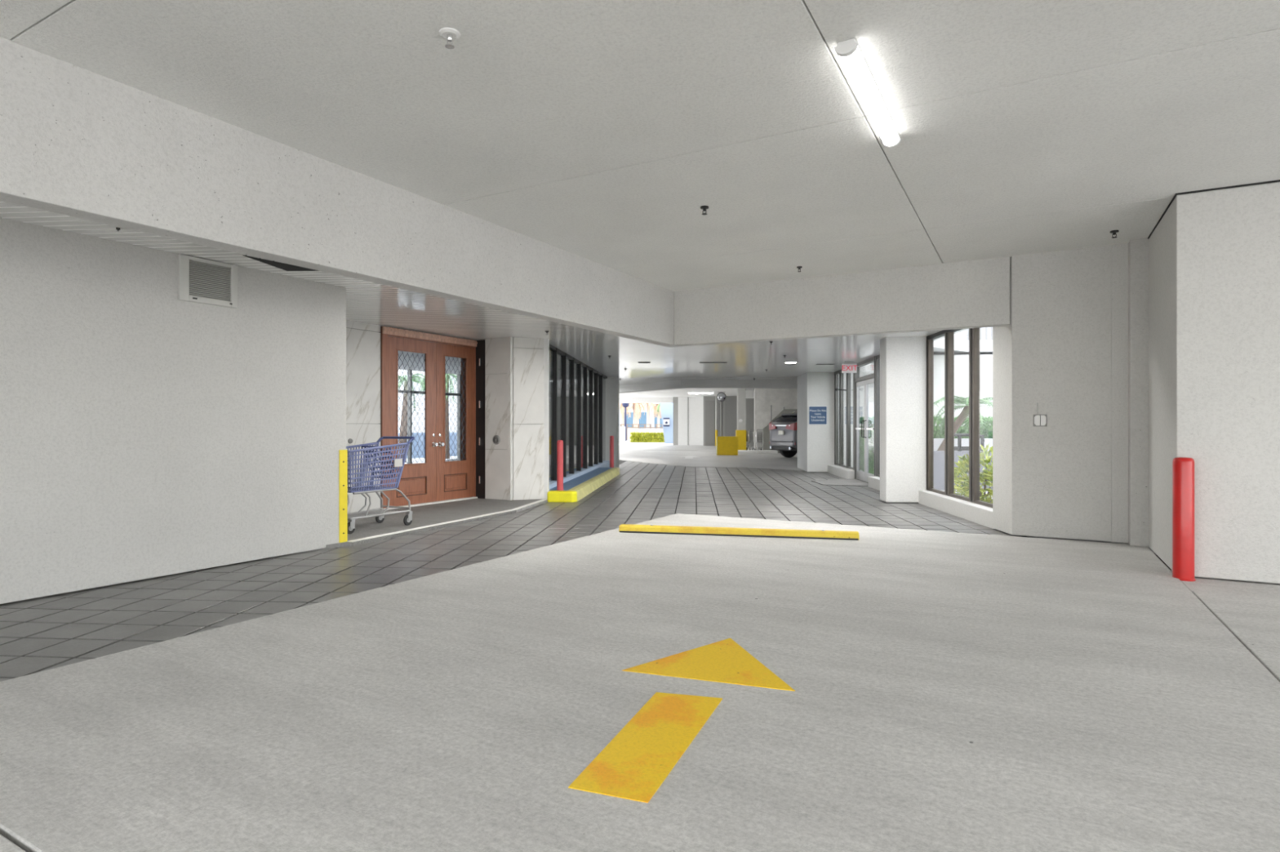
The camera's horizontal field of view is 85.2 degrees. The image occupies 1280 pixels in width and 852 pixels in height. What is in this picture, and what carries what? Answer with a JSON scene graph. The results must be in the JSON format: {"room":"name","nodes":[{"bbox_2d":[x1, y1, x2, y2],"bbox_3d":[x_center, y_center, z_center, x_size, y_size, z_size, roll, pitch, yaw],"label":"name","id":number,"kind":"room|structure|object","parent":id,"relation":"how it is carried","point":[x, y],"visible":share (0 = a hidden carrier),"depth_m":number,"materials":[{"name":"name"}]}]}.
{"room":"parking garage","nodes":[
{"label":"parking garage","id":0,"kind":"room"},
{"bbox_2d":[0,217,346,604],"bbox_3d":[-5.328,-0.105,3.155,0.300,2.610,9.100,0,0,29],"label":"wall","id":1,"kind":"structure","parent":0,"point":[146,432],"depth_m":5.47,"materials":[{"name":"white paint"}]},
{"bbox_2d":[177,253,237,308],"bbox_3d":[-3.626,-1.210,5.854,0.033,0.370,0.475,0,0,29],"label":"air vent","id":2,"kind":"object","parent":1,"relation":"in","point":[202,281],"visible":1,"depth_m":5.84,"materials":[{"name":"metal"}]},
{"bbox_2d":[338,449,347,542],"bbox_3d":[-3.032,0.710,7.039,0.112,0.940,0.093,0,0,29],"label":"guard","id":3,"kind":"object","parent":1,"relation":"attached to","point":[343,454],"visible":0.98,"depth_m":7.01,"materials":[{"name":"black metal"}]},
{"bbox_2d":[398,351,461,374],"bbox_3d":[-3.757,-1.555,14.996,7.192,0.190,14.500,0,0,29],"label":"ceiling","id":4,"kind":"structure","parent":0,"point":[402,357],"depth_m":16.06,"materials":[{"name":"white paint"}]},
{"bbox_2d":[346,320,549,513],"bbox_3d":[-3.116,-0.110,9.709,1.478,2.620,6.100,0,0,29],"label":"wall","id":5,"kind":"structure","parent":0,"point":[517,369],"depth_m":10.99,"materials":[{"name":"stone"}]},
{"bbox_2d":[347,438,352,444],"bbox_3d":[-3.834,0.200,9.229,0.030,0.070,0.068,0,0,29],"label":"button","id":6,"kind":"object","parent":5,"relation":"attached to","point":[349,441],"visible":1,"depth_m":9.21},
{"bbox_2d":[378,326,484,510],"bbox_3d":[-3.170,-0.106,10.536,0.515,2.557,1.970,0,0,29],"label":"door","id":7,"kind":"structure","parent":5,"relation":"in","point":[436,480],"depth_m":10.57,"materials":[{"name":"brown wood"}]},
{"bbox_2d":[492,435,500,444],"bbox_3d":[-2.287,0.220,11.064,0.150,0.150,0.022,0,0,29],"label":"plate","id":8,"kind":"object","parent":5,"relation":"attached to","point":[496,439],"visible":1,"depth_m":11.05,"materials":[{"name":"black metal"}]},
{"bbox_2d":[549,343,609,488],"bbox_3d":[-1.296,-0.110,15.498,0.200,2.620,8.500,0,0,4],"label":"window","id":9,"kind":"structure","parent":5,"relation":"in","point":[577,391],"depth_m":14.75,"materials":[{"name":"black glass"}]},
{"bbox_2d":[0,201,968,385],"bbox_3d":[0.942,-1.498,13.163,9.175,0.204,22.680,0,0,11],"label":"ceiling","id":10,"kind":"structure","parent":0,"point":[366,302],"depth_m":10.61,"materials":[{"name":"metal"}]},
{"bbox_2d":[699,362,727,363],"bbox_3d":[1.614,-1.394,15.321,0.610,0.012,0.140,0,0,4],"label":"ceiling vent","id":11,"kind":"object","parent":10,"relation":"in","point":[700,362],"visible":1,"depth_m":15.34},
{"bbox_2d":[841,361,857,373],"bbox_3d":[4.559,-1.278,15.141,0.325,0.245,0.060,0,0,4],"label":"exit sign","id":12,"kind":"object","parent":10,"relation":"hanging from","point":[848,366],"visible":1,"depth_m":15.12,"materials":[{"name":"white paint"}]},
{"bbox_2d":[0,444,1279,851],"bbox_3d":[-0.344,1.250,18.265,36.445,0.100,59.539,0,0,29],"label":"floor","id":13,"kind":"structure","parent":0,"point":[959,685],"depth_m":3.16,"materials":[{"name":"concrete"}]},
{"bbox_2d":[283,497,546,555],"bbox_3d":[-2.885,1.196,9.024,1.950,0.067,4.930,0,0,29],"label":"landing","id":14,"kind":"object","parent":13,"relation":"on","point":[427,517],"visible":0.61,"depth_m":8.87,"materials":[{"name":"concrete"}]},
{"bbox_2d":[346,436,414,533],"bbox_3d":[-3.105,0.647,7.964,0.542,1.045,0.938,0,0,26],"label":"shopping cart","id":15,"kind":"object","parent":14,"relation":"on","point":[358,487],"visible":0.71,"depth_m":7.96,"materials":[{"name":"metal"}]},
{"bbox_2d":[347,444,406,493],"bbox_3d":[-3.126,0.460,7.922,0.496,0.524,0.843,0,0,26],"label":"basket","id":16,"kind":"object","parent":15,"relation":"on","point":[358,486],"depth_m":7.90,"materials":[{"name":"blue plastic"}]},
{"bbox_2d":[398,432,457,458],"bbox_3d":[-7.204,0.725,28.076,0.100,0.950,13.960,0,0,29],"label":"fence","id":17,"kind":"object","parent":13,"relation":"on","point":[415,443],"visible":0.08,"depth_m":26.17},
{"bbox_2d":[418,373,457,458],"bbox_3d":[-7.235,-0.476,25.684,1.841,3.363,2.247,0,0,-30],"label":"palm tree","id":18,"kind":"object","parent":13,"relation":"on","point":[446,376],"visible":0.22,"depth_m":25.36,"materials":[{"name":"green plant"}]},
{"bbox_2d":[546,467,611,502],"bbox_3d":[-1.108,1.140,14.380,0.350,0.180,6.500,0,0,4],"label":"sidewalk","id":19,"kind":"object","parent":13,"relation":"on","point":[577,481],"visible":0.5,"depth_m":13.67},
{"bbox_2d":[556,440,564,490],"bbox_3d":[-1.306,0.640,11.386,0.116,0.820,0.116,0,0,29],"label":"bollard","id":20,"kind":"object","parent":19,"relation":"on","point":[559,442],"visible":1,"depth_m":11.34,"materials":[{"name":"red metal"}]},
{"bbox_2d":[609,435,613,467],"bbox_3d":[-0.726,0.725,17.911,0.116,0.950,0.116,0,0,29],"label":"bollard","id":21,"kind":"object","parent":19,"relation":"on","point":[611,437],"visible":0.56,"depth_m":17.86,"materials":[{"name":"red metal"}]},
{"bbox_2d":[547,467,619,502],"bbox_3d":[-0.982,1.135,14.410,0.476,0.185,6.720,0,0,4],"label":"kerb","id":22,"kind":"object","parent":13,"relation":"on","point":[581,491],"visible":0.92,"depth_m":12.09,"materials":[{"name":"yellow concrete"}]},
{"bbox_2d":[605,376,618,467],"bbox_3d":[-0.987,-0.110,20.088,0.700,2.620,0.700,0,0,4],"label":"pillar","id":23,"kind":"structure","parent":13,"relation":"on","point":[611,382],"depth_m":19.73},
{"bbox_2d":[673,397,678,444],"bbox_3d":[2.276,-0.400,44.257,0.320,3.200,0.800,0,0,4],"label":"pillar","id":24,"kind":"structure","parent":13,"relation":"on","point":[675,399],"depth_m":43.86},
{"bbox_2d":[568,638,795,803],"bbox_3d":[0.198,1.199,3.086,0.819,0.004,1.782,0,0,29],"label":"painted arrow","id":25,"kind":"object","parent":13,"relation":"on","point":[638,759],"visible":1,"depth_m":2.79,"materials":[{"name":"yellow paint"}]},
{"bbox_2d":[680,456,697,458],"bbox_3d":[1.926,1.199,26.762,0.932,0.004,2.044,0,0,-12],"label":"floor arrow","id":26,"kind":"structure","parent":13,"relation":"on","point":[686,457],"depth_m":26.86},
{"bbox_2d":[715,395,717,445],"bbox_3d":[4.623,-0.300,42.068,0.152,3.000,0.160,0,0,4],"label":"pipe","id":27,"kind":"object","parent":13,"relation":"on","point":[716,399],"visible":0.8,"depth_m":42.00,"materials":[{"name":"white metal"}]},
{"bbox_2d":[716,391,726,436],"bbox_3d":[3.385,-0.110,28.933,0.400,2.620,0.182,0,0,4],"label":"mirror","id":28,"kind":"object","parent":13,"relation":"on","point":[721,397],"visible":0.94,"depth_m":28.93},
{"bbox_2d":[716,436,737,455],"bbox_3d":[3.593,0.815,28.707,0.870,0.770,0.300,0,0,4],"label":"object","id":29,"kind":"structure","parent":13,"relation":"on","point":[726,446],"depth_m":28.56,"materials":[{"name":"yellow metal"}]},
{"bbox_2d":[618,524,859,540],"bbox_3d":[1.046,1.157,7.650,2.600,0.086,0.152,0,0,12],"label":"wheel stop","id":30,"kind":"object","parent":13,"relation":"on","point":[627,528],"visible":1,"depth_m":7.58,"materials":[{"name":"concrete"}]},
{"bbox_2d":[735,389,746,450],"bbox_3d":[4.992,-0.325,34.406,0.490,3.050,0.460,0,0,4],"label":"pillar","id":31,"kind":"structure","parent":13,"relation":"on","point":[740,433],"depth_m":34.21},
{"bbox_2d":[746,429,754,450],"bbox_3d":[5.489,0.677,34.065,0.542,1.045,0.938,0,0,-8],"label":"shopping cart","id":32,"kind":"object","parent":13,"relation":"on","point":[748,437],"visible":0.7,"depth_m":33.94,"materials":[{"name":"metal"}]},
{"bbox_2d":[746,431,753,441],"bbox_3d":[5.483,0.490,34.112,0.496,0.524,0.843,0,0,-8],"label":"basket","id":33,"kind":"object","parent":32,"relation":"on","point":[748,437],"depth_m":33.94,"materials":[{"name":"metal"}]},
{"bbox_2d":[752,429,762,450],"bbox_3d":[5.597,0.677,32.454,0.542,1.045,0.938,0,0,-6],"label":"shopping cart","id":34,"kind":"object","parent":13,"relation":"on","point":[756,437],"visible":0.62,"depth_m":32.31,"materials":[{"name":"metal"}]},
{"bbox_2d":[752,431,762,442],"bbox_3d":[5.593,0.490,32.501,0.496,0.524,0.843,0,0,-6],"label":"basket","id":35,"kind":"object","parent":34,"relation":"on","point":[755,433],"depth_m":32.35,"materials":[{"name":"metal"}]},
{"bbox_2d":[737,449,777,453],"bbox_3d":[5.121,1.135,30.544,1.750,0.130,0.700,0,0,4],"label":"wheel stop","id":36,"kind":"object","parent":13,"relation":"on","point":[740,451],"visible":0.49,"depth_m":30.20,"materials":[{"name":"white concrete"}]},
{"bbox_2d":[762,404,797,453],"bbox_3d":[7.282,0.135,30.916,3.600,2.130,0.180,0,0,4],"label":"parapet","id":37,"kind":"object","parent":13,"relation":"on","point":[766,432],"visible":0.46,"depth_m":30.95,"materials":[{"name":"grey concrete"}]},
{"bbox_2d":[768,411,797,457],"bbox_3d":[7.418,0.316,26.446,4.940,1.768,2.180,0,0,-22],"label":"parked car","id":38,"kind":"object","parent":13,"relation":"on","point":[784,429],"visible":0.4,"depth_m":25.53,"materials":[{"name":"paint"}]},
{"bbox_2d":[768,422,776,430],"bbox_3d":[5.117,-0.005,26.322,0.427,0.330,0.948,0,0,24],"label":"tail light","id":39,"kind":"object","parent":38,"relation":"attached to","point":[772,425],"depth_m":26.09,"materials":[{"name":"red plastic"}]},
{"bbox_2d":[786,422,797,430],"bbox_3d":[5.676,-0.005,24.937,0.948,0.330,0.427,0,0,22],"label":"tail light","id":40,"kind":"object","parent":38,"relation":"attached to","point":[789,425],"depth_m":24.92,"materials":[{"name":"red plastic"}]},
{"bbox_2d":[797,372,839,471],"bbox_3d":[4.851,-0.115,19.000,0.850,2.630,1.760,0,0,4],"label":"column","id":41,"kind":"structure","parent":13,"relation":"on","point":[815,442],"depth_m":18.14,"materials":[{"name":"paint"}]},
{"bbox_2d":[808,406,826,424],"bbox_3d":[4.631,-0.275,18.122,0.470,0.480,0.015,0,0,4],"label":"notice sign","id":42,"kind":"object","parent":41,"relation":"attached to","point":[817,415],"visible":1,"depth_m":18.11,"materials":[{"name":"blue metal"}]},
{"bbox_2d":[811,479,868,486],"bbox_3d":[4.258,1.212,14.888,1.070,0.032,1.850,0,0,4],"label":"apron","id":43,"kind":"object","parent":13,"relation":"on","point":[855,482],"depth_m":14.67,"materials":[{"name":"concrete"}]},
{"bbox_2d":[827,355,879,490],"bbox_3d":[4.784,-0.090,14.682,0.350,2.620,6.860,0,0,4],"label":"window","id":44,"kind":"structure","parent":13,"relation":"on","point":[846,472],"depth_m":16.05,"materials":[{"name":"black metal"}]},
{"bbox_2d":[855,364,877,483],"bbox_3d":[4.833,-0.055,14.879,0.162,2.550,1.700,0,0,4],"label":"door","id":45,"kind":"structure","parent":44,"relation":"attached to","point":[865,380],"depth_m":14.84,"materials":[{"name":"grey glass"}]},
{"bbox_2d":[880,336,926,502],"bbox_3d":[4.188,-0.115,11.097,0.620,2.630,0.380,0,0,4],"label":"column","id":46,"kind":"structure","parent":13,"relation":"on","point":[903,360],"depth_m":10.91,"materials":[{"name":"paint"}]},
{"bbox_2d":[1172,457,1195,581],"bbox_3d":[4.300,0.730,5.506,0.152,0.965,0.152,0,0,29],"label":"bollard","id":47,"kind":"object","parent":13,"relation":"on","point":[1183,468],"visible":0.96,"depth_m":5.45,"materials":[{"name":"red metal"}]},
{"bbox_2d":[0,0,1279,291],"bbox_3d":[2.246,-2.060,1.350,11.400,0.380,13.350,0,0,29],"label":"ceiling","id":48,"kind":"structure","parent":0,"point":[600,131],"depth_m":4.07,"materials":[{"name":"white paint"}]},
{"bbox_2d":[0,37,679,346],"bbox_3d":[-2.759,-1.688,4.100,0.180,1.125,13.260,0,0,29],"label":"ceiling beam","id":49,"kind":"structure","parent":48,"relation":"attached to","point":[77,142],"depth_m":4.48,"materials":[{"name":"paint"}]},
{"bbox_2d":[439,27,460,49],"bbox_3d":[-0.906,-1.838,3.315,0.100,0.064,0.098,0,0,29],"label":"sprinkler head","id":50,"kind":"object","parent":48,"relation":"attached to","point":[450,34],"visible":1,"depth_m":3.30},
{"bbox_2d":[700,205,708,215],"bbox_3d":[0.550,-1.838,5.938,0.072,0.064,0.072,0,0,29],"label":"sprinkler head","id":51,"kind":"object","parent":48,"relation":"attached to","point":[704,208],"visible":1,"depth_m":5.92},
{"bbox_2d":[674,256,1009,346],"bbox_3d":[2.317,-1.688,8.754,4.128,1.125,0.180,0,0,29],"label":"ceiling beam","id":52,"kind":"structure","parent":48,"relation":"attached to","point":[969,294],"depth_m":8.50,"materials":[{"name":"white paint"}]},
{"bbox_2d":[834,38,900,148],"bbox_3d":[1.309,-1.833,3.926,0.106,0.074,1.308,0,0,29],"label":"tube light","id":53,"kind":"object","parent":48,"relation":"attached to","point":[849,52],"visible":1,"depth_m":3.74,"materials":[{"name":"white paint"}]},
{"bbox_2d":[1110,230,1119,238],"bbox_3d":[4.552,-1.838,6.678,0.072,0.064,0.072,0,0,29],"label":"sprinkler head","id":54,"kind":"object","parent":48,"relation":"attached to","point":[1113,232],"visible":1,"depth_m":6.67},
{"bbox_2d":[618,396,703,445],"bbox_3d":[0.957,-0.400,44.195,6.220,3.200,1.130,0,0,4],"label":"wall","id":55,"kind":"structure","parent":0,"point":[691,409],"depth_m":43.50,"materials":[{"name":"white paint"}]},
{"bbox_2d":[618,388,754,397],"bbox_3d":[4.278,-1.935,32.917,14.600,0.230,23.700,0,0,4],"label":"ceiling","id":56,"kind":"structure","parent":0,"point":[677,393],"depth_m":38.31,"materials":[{"name":"white paint"}]},
{"bbox_2d":[688,392,713,394],"bbox_3d":[3.311,-1.778,37.857,1.368,0.074,0.107,0,0,4],"label":"tube light","id":57,"kind":"object","parent":56,"relation":"attached to","point":[688,393],"visible":1,"depth_m":37.82,"materials":[{"name":"white paint"}]},
{"bbox_2d":[618,379,797,393],"bbox_3d":[1.462,-1.580,22.497,8.359,0.840,2.753,0,0,31],"label":"ceiling beam","id":58,"kind":"structure","parent":56,"relation":"attached to","point":[681,384],"depth_m":21.21,"materials":[{"name":"paint"}]},
{"bbox_2d":[746,390,754,398],"bbox_3d":[5.684,-1.660,35.816,0.850,0.480,0.300,0,0,4],"label":"ceiling beam","id":59,"kind":"structure","parent":56,"relation":"attached to","point":[749,394],"depth_m":35.66,"materials":[{"name":"grey concrete"}]},
{"bbox_2d":[703,395,754,445],"bbox_3d":[8.086,-0.400,42.173,8.450,3.200,0.251,0,0,4],"label":"wall","id":60,"kind":"structure","parent":0,"point":[730,404],"depth_m":42.27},
{"bbox_2d":[754,388,797,450],"bbox_3d":[6.482,-0.325,32.945,2.110,3.050,0.300,0,0,4],"label":"wall","id":61,"kind":"structure","parent":0,"point":[779,398],"depth_m":32.82,"materials":[{"name":"paint"}]},
{"bbox_2d":[844,355,992,466],"bbox_3d":[7.938,-0.400,19.741,5.650,3.200,0.200,0,0,4],"label":"wall","id":62,"kind":"structure","parent":0,"point":[961,362],"depth_m":19.60,"materials":[{"name":"white paint"}]},
{"bbox_2d":[992,238,1148,546],"bbox_3d":[4.697,-0.340,7.556,1.626,3.080,0.636,0,0,37],"label":"wall","id":63,"kind":"structure","parent":0,"point":[1074,344],"depth_m":7.37,"materials":[{"name":"white paint"}]},
{"bbox_2d":[918,328,994,528],"bbox_3d":[4.409,-0.090,9.563,0.300,2.620,2.855,0,0,4],"label":"window","id":64,"kind":"structure","parent":63,"relation":"in","point":[971,508],"depth_m":9.96,"materials":[{"name":"brown metal"}]},
{"bbox_2d":[1033,403,1047,426],"bbox_3d":[4.316,-0.122,7.505,0.130,0.255,0.045,0,0,29],"label":"outlet box","id":65,"kind":"object","parent":63,"relation":"attached to","point":[1039,420],"visible":1,"depth_m":7.50,"materials":[{"name":"white paint"}]},
{"bbox_2d":[1147,179,1279,583],"bbox_3d":[8.084,-0.336,4.691,7.476,3.072,2.116,0,0,29],"label":"wall","id":66,"kind":"structure","parent":0,"point":[1214,254],"depth_m":5.46,"materials":[{"name":"white paint"}]},
{"bbox_3d":[-4.239,-0.130,15.151,6.200,2.660,14.900,0,0,29],"label":"wall","id":67,"kind":"structure","parent":0,"visible":0},
{"bbox_2d":[398,369,461,463],"bbox_3d":[-6.002,-0.130,18.144,0.100,2.660,5.460,0,0,29],"label":"window","id":68,"kind":"structure","parent":67,"relation":"in","point":[410,393],"depth_m":18.14,"materials":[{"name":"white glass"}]},
{"label":"outside","id":69,"kind":"structure","parent":0,"visible":0},
{"bbox_2d":[398,369,457,432],"bbox_3d":[-11.810,-0.900,31.824,0.300,4.200,24.000,0,0,29],"label":"sky","id":70,"kind":"structure","parent":69,"point":[400,373],"depth_m":33.63,"materials":[{"name":"white"}]},
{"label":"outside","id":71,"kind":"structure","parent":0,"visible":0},
{"bbox_2d":[618,426,663,443],"bbox_3d":[-1.278,0.625,50.824,7.603,1.150,1.990,0,0,-22],"label":"wall","id":72,"kind":"structure","parent":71,"point":[621,429],"depth_m":51.21,"materials":[{"name":"white paint"}]},
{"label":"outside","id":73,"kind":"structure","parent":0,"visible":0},
{"bbox_2d":[941,489,1156,555],"bbox_3d":[10.934,1.260,13.489,12.300,0.100,14.600,0,0,4],"label":"ground","id":74,"kind":"structure","parent":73,"point":[941,490],"depth_m":7.40,"materials":[{"name":"grey concrete"}]},
{"bbox_2d":[859,415,992,474],"bbox_3d":[7.956,0.467,15.981,5.937,1.467,1.178,0,0,4],"label":"hedge","id":75,"kind":"object","parent":74,"relation":"on","point":[937,434],"visible":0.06,"depth_m":15.77,"materials":[{"name":"green plant"}]},
{"bbox_2d":[933,395,992,450],"bbox_3d":[6.962,0.304,14.512,1.880,1.872,1.892,0,0,29],"label":"palm tree","id":76,"kind":"object","parent":74,"relation":"on","point":[964,414],"visible":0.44,"depth_m":14.40,"materials":[{"name":"green plant"}]},
{"bbox_2d":[933,438,992,489],"bbox_3d":[8.609,0.745,13.896,7.000,0.950,1.850,0,0,4],"label":"wall","id":77,"kind":"structure","parent":74,"relation":"on","point":[939,455],"depth_m":13.20,"materials":[{"name":"white paint"}]},
{"bbox_2d":[954,433,984,451],"bbox_3d":[6.209,0.311,13.236,0.677,0.338,0.056,0,0,4],"label":"terrace railing","id":78,"kind":"object","parent":77,"relation":"on","point":[959,448],"visible":0.63,"depth_m":13.22,"materials":[{"name":"white metal"}]},
{"bbox_2d":[933,327,992,355],"bbox_3d":[12.049,-1.250,18.768,12.900,4.900,4.500,0,0,4],"label":"building","id":79,"kind":"structure","parent":74,"relation":"on","point":[961,339],"depth_m":19.61,"materials":[{"name":"white"}]},
{"bbox_2d":[954,481,987,496],"bbox_3d":[5.362,1.079,11.395,0.620,0.463,0.624,0,0,4],"label":"shrub","id":80,"kind":"object","parent":74,"relation":"on","point":[956,486],"visible":0.09,"depth_m":11.36,"materials":[{"name":"green plant"}]},
{"bbox_3d":[5.134,1.205,9.730,1.080,0.050,3.000,0,0,4],"label":"planting bed","id":81,"kind":"object","parent":74,"relation":"on","visible":0},
{"bbox_2d":[954,443,992,503],"bbox_3d":[5.119,0.756,10.371,0.921,1.037,0.910,0,0,4],"label":"shrub","id":82,"kind":"object","parent":81,"relation":"on","point":[963,465],"visible":0.34,"depth_m":10.35,"materials":[{"name":"green plant"}]},
{"bbox_2d":[982,461,992,500],"bbox_3d":[5.175,0.725,9.372,1.009,1.123,1.014,0,0,4],"label":"shrub","id":83,"kind":"object","parent":81,"relation":"on","point":[988,473],"visible":0.05,"depth_m":9.52,"materials":[{"name":"green plant"}]},
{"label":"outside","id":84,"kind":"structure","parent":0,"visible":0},
{"bbox_2d":[404,440,664,463],"bbox_3d":[14.654,1.335,26.177,240.000,0.050,180.000,0,0,29],"label":"ground","id":85,"kind":"structure","parent":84,"point":[626,442],"depth_m":29.79,"materials":[{"name":"white concrete"}]},
{"bbox_2d":[398,373,424,462],"bbox_3d":[-7.802,-0.263,23.289,2.094,2.945,2.175,0,0,-4],"label":"palm tree","id":86,"kind":"object","parent":85,"relation":"on","point":[402,428],"visible":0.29,"depth_m":23.09,"materials":[{"name":"green plant"}]},
{"bbox_2d":[622,403,628,440],"bbox_3d":[-1.169,-0.425,56.262,0.560,3.250,0.560,0,0,4],"label":"street lamp","id":87,"kind":"object","parent":85,"relation":"on","point":[624,405],"visible":0.75,"depth_m":56.19,"materials":[{"name":"metal"}]},
{"bbox_2d":[618,403,633,426],"bbox_3d":[-1.387,-0.486,60.340,1.831,3.377,1.553,0,0,-27],"label":"palm tree","id":88,"kind":"object","parent":85,"relation":"on","point":[622,408],"visible":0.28,"depth_m":60.20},
{"bbox_2d":[626,403,645,426],"bbox_3d":[-0.345,-0.489,60.260,1.676,3.385,1.657,0,0,-13],"label":"palm tree","id":89,"kind":"object","parent":85,"relation":"on","point":[637,409],"visible":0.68,"depth_m":60.01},
{"bbox_2d":[618,403,662,426],"bbox_3d":[1.014,-3.300,77.126,18.000,9.000,4.060,0,0,4],"label":"building","id":90,"kind":"structure","parent":85,"relation":"on","point":[642,420],"depth_m":75.15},
{"bbox_2d":[618,424,662,440],"bbox_3d":[-0.600,0.520,58.274,10.120,1.360,0.142,0,0,4],"label":"fence","id":91,"kind":"object","parent":85,"relation":"on","point":[638,427],"visible":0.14,"depth_m":58.16,"materials":[{"name":"white metal"}]},
{"bbox_2d":[629,431,664,443],"bbox_3d":[0.673,0.802,50.566,2.880,0.830,1.048,0,0,4],"label":"hedge","id":92,"kind":"object","parent":85,"relation":"on","point":[652,437],"visible":0.94,"depth_m":50.25,"materials":[{"name":"green plant"}]},
{"bbox_2d":[639,403,656,426],"bbox_3d":[0.720,-0.498,63.737,1.898,3.400,1.963,0,0,29],"label":"palm tree","id":93,"kind":"object","parent":85,"relation":"on","point":[649,406],"visible":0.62,"depth_m":63.55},
{"bbox_2d":[650,403,662,426],"bbox_3d":[1.740,-0.504,64.981,1.603,3.411,1.918,0,0,-41],"label":"palm tree","id":94,"kind":"object","parent":85,"relation":"on","point":[655,404],"visible":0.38,"depth_m":64.99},
{"bbox_2d":[659,403,673,444],"bbox_3d":[1.846,-0.400,47.350,1.100,3.200,0.300,0,0,4],"label":"pylon","id":95,"kind":"object","parent":85,"relation":"on","point":[666,409],"visible":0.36,"depth_m":47.19,"materials":[{"name":"paint"}]},
{"bbox_2d":[663,417,669,426],"bbox_3d":[1.785,-0.260,46.959,0.420,0.580,0.050,0,0,4],"label":"street sign","id":96,"kind":"object","parent":95,"relation":"attached to","point":[666,420],"visible":1,"depth_m":46.95,"materials":[{"name":"white metal"}]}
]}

